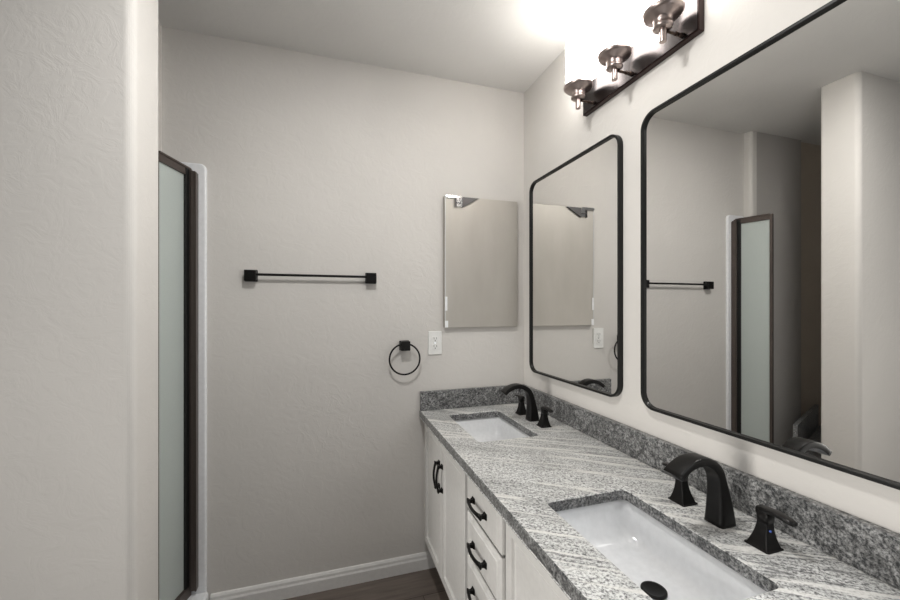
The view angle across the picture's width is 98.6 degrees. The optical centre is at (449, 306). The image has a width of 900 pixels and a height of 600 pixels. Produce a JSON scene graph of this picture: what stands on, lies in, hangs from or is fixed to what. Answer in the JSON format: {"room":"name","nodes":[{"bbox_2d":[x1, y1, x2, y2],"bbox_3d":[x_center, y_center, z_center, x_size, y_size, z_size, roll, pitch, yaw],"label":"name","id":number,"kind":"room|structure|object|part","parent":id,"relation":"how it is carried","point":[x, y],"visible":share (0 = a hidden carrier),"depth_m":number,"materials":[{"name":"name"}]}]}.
{"room":"bathroom","nodes":[
{"label":"bathroom","id":0,"kind":"room"},
{"bbox_2d":[0,0,157,599],"bbox_3d":[-2.132,0.074,0.660,2.719,2.440,0.160,0,0,-18],"label":"wall","id":1,"kind":"structure","parent":0,"point":[79,78],"depth_m":0.96,"materials":[{"name":"paint"}]},
{"bbox_2d":[162,26,523,599],"bbox_3d":[-0.633,0.074,1.808,2.130,2.440,0.100,0,0,-18],"label":"wall","id":2,"kind":"structure","parent":0,"point":[315,164],"depth_m":1.77,"materials":[{"name":"paint"}]},
{"bbox_2d":[158,21,161,150],"bbox_3d":[-1.194,0.074,1.552,0.045,2.440,0.050,0,0,-18],"label":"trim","id":3,"kind":"structure","parent":2,"relation":"attached to","point":[159,24],"depth_m":1.56,"materials":[{"name":"paint"}]},
{"bbox_2d":[244,270,376,283],"bbox_3d":[-0.615,-0.132,1.743,0.562,0.051,0.034,0,0,-18],"label":"towel bar","id":4,"kind":"object","parent":2,"relation":"attached to","point":[249,275],"visible":1,"depth_m":1.72,"materials":[{"name":"black metal"}]},
{"bbox_3d":[-0.859,-0.132,1.666,0.051,0.051,0.034,0,0,-18],"label":"post","id":5,"kind":"part","parent":4,"relation":"part of","materials":[{"name":"black metal"}]},
{"bbox_3d":[-0.371,-0.132,1.820,0.051,0.051,0.034,0,0,-18],"label":"post","id":6,"kind":"part","parent":4,"relation":"part of","materials":[{"name":"black metal"}]},
{"bbox_2d":[210,551,435,599],"bbox_3d":[-0.324,1.255,1.845,1.438,0.078,0.016,0,0,-18],"label":"baseboard","id":7,"kind":"structure","parent":2,"relation":"attached to","point":[361,573],"depth_m":1.77,"materials":[{"name":"white paint"}]},
{"bbox_2d":[389,340,420,374],"bbox_3d":[-0.220,0.249,1.862,0.155,0.164,0.046,0,0,-18],"label":"towel ring","id":8,"kind":"object","parent":2,"relation":"attached to","point":[404,345],"visible":1,"depth_m":1.84,"materials":[{"name":"black metal"}]},
{"bbox_2d":[428,331,441,354],"bbox_3d":[-0.074,0.183,1.927,0.069,0.116,0.009,0,0,-18],"label":"power outlet","id":9,"kind":"object","parent":2,"relation":"attached to","point":[434,337],"visible":1,"depth_m":1.92,"materials":[{"name":"white plastic"}]},
{"bbox_2d":[432,344,437,349],"bbox_3d":[-0.074,0.202,1.925,0.033,0.028,0.002,0,0,-18],"label":"socket","id":10,"kind":"object","parent":9,"relation":"attached to","point":[434,346],"depth_m":1.92,"materials":[{"name":"white plastic"}]},
{"bbox_2d":[432,336,437,341],"bbox_3d":[-0.074,0.164,1.925,0.033,0.028,0.002,0,0,-18],"label":"socket","id":11,"kind":"object","parent":9,"relation":"attached to","point":[434,338],"depth_m":1.92,"materials":[{"name":"white plastic"}]},
{"bbox_2d":[420,385,521,410],"bbox_3d":[0.117,0.466,1.982,0.550,0.094,0.020,0,0,-18],"label":"backsplash","id":12,"kind":"structure","parent":2,"relation":"attached to","point":[477,396],"depth_m":1.96,"materials":[{"name":"grey stone"}]},
{"bbox_2d":[444,195,516,327],"bbox_3d":[0.164,-0.223,1.990,0.402,0.661,0.034,0,0,-18],"label":"medicine cabinet","id":13,"kind":"object","parent":2,"relation":"attached to","point":[480,235],"visible":1,"depth_m":1.98,"materials":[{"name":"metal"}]},
{"bbox_3d":[0.050,-0.520,1.945,0.034,0.040,0.006,0,0,-18],"label":"clip plate","id":14,"kind":"part","parent":13,"relation":"part of","materials":[{"name":"silver metal"}]},
{"bbox_2d":[283,567,448,599],"bbox_3d":[-1.165,1.319,0.224,4.300,0.050,5.800,0,0,-18],"label":"floor","id":15,"kind":"structure","parent":0,"point":[427,584],"depth_m":1.76,"materials":[{"name":"brown wood"}]},
{"bbox_2d":[158,151,207,599],"bbox_3d":[-1.065,0.349,1.508,0.175,1.890,0.210,0,0,-18],"label":"shower enclosure","id":16,"kind":"object","parent":15,"relation":"on","point":[182,186],"visible":0.9,"depth_m":1.56,"materials":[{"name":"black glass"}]},
{"bbox_3d":[-1.077,0.300,1.496,0.006,1.698,0.170,0,0,-2],"label":"door","id":17,"kind":"part","parent":16,"relation":"part of","materials":[{"name":"clear glass"}]},
{"bbox_3d":[-1.076,-0.551,1.503,0.026,0.036,0.180,0,0,-2],"label":"rail","id":18,"kind":"part","parent":16,"relation":"part of","materials":[{"name":"brown metal"}]},
{"bbox_3d":[-1.077,1.167,1.503,0.030,0.042,0.180,0,0,-2],"label":"rail","id":19,"kind":"part","parent":16,"relation":"part of","materials":[{"name":"brown metal"}]},
{"bbox_2d":[425,425,568,599],"bbox_3d":[0.354,0.920,1.232,0.576,0.748,1.586,0,0,-18],"label":"vanity cabinet","id":20,"kind":"object","parent":15,"relation":"on","point":[475,553],"visible":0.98,"depth_m":1.29,"materials":[{"name":"white paint"}]},
{"bbox_3d":[-0.073,0.852,1.759,0.018,0.585,0.284,0,0,-18],"label":"door","id":21,"kind":"part","parent":20,"relation":"part of","materials":[{"name":"white paint"}]},
{"bbox_3d":[-0.059,0.711,1.633,0.031,0.117,0.019,0,0,-18],"label":"handle","id":22,"kind":"part","parent":20,"relation":"part of","materials":[{"name":"black metal"}]},
{"bbox_3d":[-0.045,0.711,1.591,0.031,0.117,0.019,0,0,-18],"label":"handle","id":23,"kind":"part","parent":20,"relation":"part of","materials":[{"name":"black metal"}]},
{"bbox_3d":[0.015,0.852,1.481,0.018,0.585,0.288,0,0,-18],"label":"door","id":24,"kind":"part","parent":20,"relation":"part of","materials":[{"name":"white paint"}]},
{"bbox_3d":[0.078,0.922,1.202,0.031,0.019,0.118,0,0,-18],"label":"handle","id":25,"kind":"part","parent":20,"relation":"part of","materials":[{"name":"black metal"}]},
{"bbox_3d":[0.078,0.774,1.202,0.031,0.019,0.118,0,0,-18],"label":"handle","id":26,"kind":"part","parent":20,"relation":"part of","materials":[{"name":"black metal"}]},
{"bbox_3d":[0.078,0.629,1.202,0.031,0.019,0.118,0,0,-18],"label":"handle","id":27,"kind":"part","parent":20,"relation":"part of","materials":[{"name":"black metal"}]},
{"bbox_3d":[0.103,0.917,1.200,0.018,0.139,0.273,0,0,-18],"label":"drawer","id":28,"kind":"part","parent":20,"relation":"part of","materials":[{"name":"white paint"}]},
{"bbox_3d":[0.103,0.769,1.200,0.018,0.139,0.273,0,0,-18],"label":"drawer","id":29,"kind":"part","parent":20,"relation":"part of","materials":[{"name":"white paint"}]},
{"bbox_3d":[0.103,0.625,1.200,0.018,0.131,0.273,0,0,-18],"label":"drawer","id":30,"kind":"part","parent":20,"relation":"part of","materials":[{"name":"white paint"}]},
{"bbox_3d":[0.204,0.852,0.883,0.018,0.585,0.317,0,0,-18],"label":"door","id":31,"kind":"part","parent":20,"relation":"part of","materials":[{"name":"white paint"}]},
{"bbox_2d":[419,403,899,599],"bbox_3d":[0.363,0.532,1.230,0.574,0.037,1.597,0,0,-18],"label":"countertop","id":32,"kind":"structure","parent":20,"relation":"on","point":[559,467],"depth_m":0.98,"materials":[{"name":"grey stone"}]},
{"bbox_2d":[455,417,529,441],"bbox_3d":[0.174,0.607,1.681,0.296,0.123,0.435,0,0,-18],"label":"undermount sink","id":33,"kind":"object","parent":32,"relation":"in","point":[491,428],"visible":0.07,"depth_m":1.86,"materials":[{"name":"white ceramic"}]},
{"bbox_2d":[500,383,552,427],"bbox_3d":[0.313,0.430,1.732,0.176,0.167,0.316,0,0,-18],"label":"faucet","id":34,"kind":"object","parent":32,"relation":"on","point":[531,412],"visible":1,"depth_m":1.72,"materials":[{"name":"black metal"}]},
{"bbox_3d":[0.313,0.430,1.728,0.174,0.167,0.049,0,0,-18],"label":"spout","id":35,"kind":"part","parent":34,"relation":"part of","materials":[{"name":"black metal"}]},
{"bbox_3d":[0.335,0.443,1.869,0.025,0.030,0.068,0,0,-18],"label":"lever","id":36,"kind":"part","parent":34,"relation":"part of","materials":[{"name":"black metal"}]},
{"bbox_3d":[0.342,0.482,1.845,0.051,0.062,0.051,0,0,-18],"label":"handle","id":37,"kind":"part","parent":34,"relation":"part of","materials":[{"name":"black metal"}]},
{"bbox_3d":[0.402,0.482,1.656,0.051,0.062,0.051,0,0,-18],"label":"handle","id":38,"kind":"part","parent":34,"relation":"part of","materials":[{"name":"black metal"}]},
{"bbox_3d":[0.410,0.443,1.632,0.025,0.030,0.068,0,0,-18],"label":"lever","id":39,"kind":"part","parent":34,"relation":"part of","materials":[{"name":"black metal"}]},
{"bbox_2d":[556,500,765,599],"bbox_3d":[0.434,0.607,0.860,0.296,0.123,0.450,0,0,-18],"label":"undermount sink","id":40,"kind":"object","parent":32,"relation":"in","point":[665,565],"visible":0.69,"depth_m":0.96,"materials":[{"name":"white ceramic"}]},
{"bbox_2d":[662,453,797,554],"bbox_3d":[0.583,0.430,0.905,0.176,0.167,0.316,0,0,-18],"label":"faucet","id":41,"kind":"object","parent":32,"relation":"on","point":[719,511],"visible":1,"depth_m":0.89,"materials":[{"name":"black metal"}]},
{"bbox_3d":[0.605,0.443,1.042,0.025,0.030,0.068,0,0,-18],"label":"lever","id":42,"kind":"part","parent":41,"relation":"part of","materials":[{"name":"black metal"}]},
{"bbox_3d":[0.612,0.482,1.018,0.051,0.062,0.051,0,0,-18],"label":"handle","id":43,"kind":"part","parent":41,"relation":"part of","materials":[{"name":"black metal"}]},
{"bbox_3d":[0.583,0.430,0.901,0.174,0.167,0.049,0,0,-18],"label":"spout","id":44,"kind":"part","parent":41,"relation":"part of","materials":[{"name":"black metal"}]},
{"bbox_3d":[0.672,0.482,0.829,0.051,0.062,0.051,0,0,-18],"label":"handle","id":45,"kind":"part","parent":41,"relation":"part of","materials":[{"name":"black metal"}]},
{"bbox_3d":[0.680,0.443,0.805,0.025,0.030,0.068,0,0,-18],"label":"lever","id":46,"kind":"part","parent":41,"relation":"part of","materials":[{"name":"black metal"}]},
{"bbox_2d":[158,0,603,92],"bbox_3d":[-1.255,-1.186,0.510,4.300,0.080,5.200,0,0,-18],"label":"ceiling","id":47,"kind":"structure","parent":0,"point":[500,44],"depth_m":1.59,"materials":[{"name":"paint"}]},
{"bbox_2d":[524,0,899,533],"bbox_3d":[0.943,0.074,0.524,0.100,2.440,3.500,0,0,-18],"label":"wall","id":48,"kind":"structure","parent":0,"point":[555,132],"depth_m":1.30,"materials":[{"name":"paint"}]},
{"bbox_2d":[529,134,622,396],"bbox_3d":[0.512,-0.148,1.684,0.019,0.962,0.643,0,0,-18],"label":"wall mirror","id":49,"kind":"object","parent":48,"relation":"attached to","point":[576,208],"visible":1,"depth_m":1.60,"materials":[{"name":"black metal"}]},
{"bbox_2d":[563,0,703,116],"bbox_3d":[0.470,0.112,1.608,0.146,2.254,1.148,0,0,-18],"label":"vanity light","id":50,"kind":"object","parent":48,"relation":"attached to","point":[674,23],"visible":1,"depth_m":1.26,"materials":[{"name":"white glass"}]},
{"bbox_3d":[0.491,-0.775,1.482,0.019,0.038,0.019,0,0,-18],"label":"stem","id":51,"kind":"part","parent":50,"relation":"part of","materials":[{"name":"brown metal"}]},
{"bbox_3d":[0.491,-0.930,1.482,0.092,0.169,0.092,0,0,-18],"label":"lamp shade","id":52,"kind":"part","parent":50,"relation":"part of","materials":[{"name":"white glass"}]},
{"bbox_3d":[0.524,-0.790,1.492,0.070,0.015,0.015,0,0,-18],"label":"arm","id":53,"kind":"part","parent":50,"relation":"part of","materials":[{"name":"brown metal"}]},
{"bbox_3d":[0.550,-0.775,1.294,0.019,0.038,0.019,0,0,-18],"label":"stem","id":54,"kind":"part","parent":50,"relation":"part of","materials":[{"name":"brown metal"}]},
{"bbox_3d":[0.550,-0.930,1.294,0.092,0.169,0.092,0,0,-18],"label":"lamp shade","id":55,"kind":"part","parent":50,"relation":"part of","materials":[{"name":"white glass"}]},
{"bbox_3d":[0.583,-0.790,1.304,0.070,0.015,0.015,0,0,-18],"label":"arm","id":56,"kind":"part","parent":50,"relation":"part of","materials":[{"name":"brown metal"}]},
{"bbox_3d":[0.609,-0.930,1.107,0.092,0.169,0.092,0,0,-18],"label":"lamp shade","id":57,"kind":"part","parent":50,"relation":"part of","materials":[{"name":"white glass"}]},
{"bbox_3d":[0.609,-0.775,1.107,0.019,0.038,0.019,0,0,-18],"label":"stem","id":58,"kind":"part","parent":50,"relation":"part of","materials":[{"name":"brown metal"}]},
{"bbox_3d":[0.642,-0.790,1.118,0.070,0.015,0.015,0,0,-18],"label":"arm","id":59,"kind":"part","parent":50,"relation":"part of","materials":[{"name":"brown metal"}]},
{"bbox_2d":[522,384,899,589],"bbox_3d":[0.628,0.466,1.315,0.022,0.094,1.600,0,0,-18],"label":"backsplash","id":60,"kind":"structure","parent":48,"relation":"attached to","point":[873,549],"depth_m":0.89,"materials":[{"name":"grey stone"}]},
{"bbox_2d":[641,0,899,489],"bbox_3d":[0.746,-0.148,0.944,0.019,0.962,0.711,0,0,-18],"label":"wall mirror","id":61,"kind":"object","parent":48,"relation":"attached to","point":[770,182],"visible":1,"depth_m":0.88,"materials":[{"name":"black mirror"}]}
]}

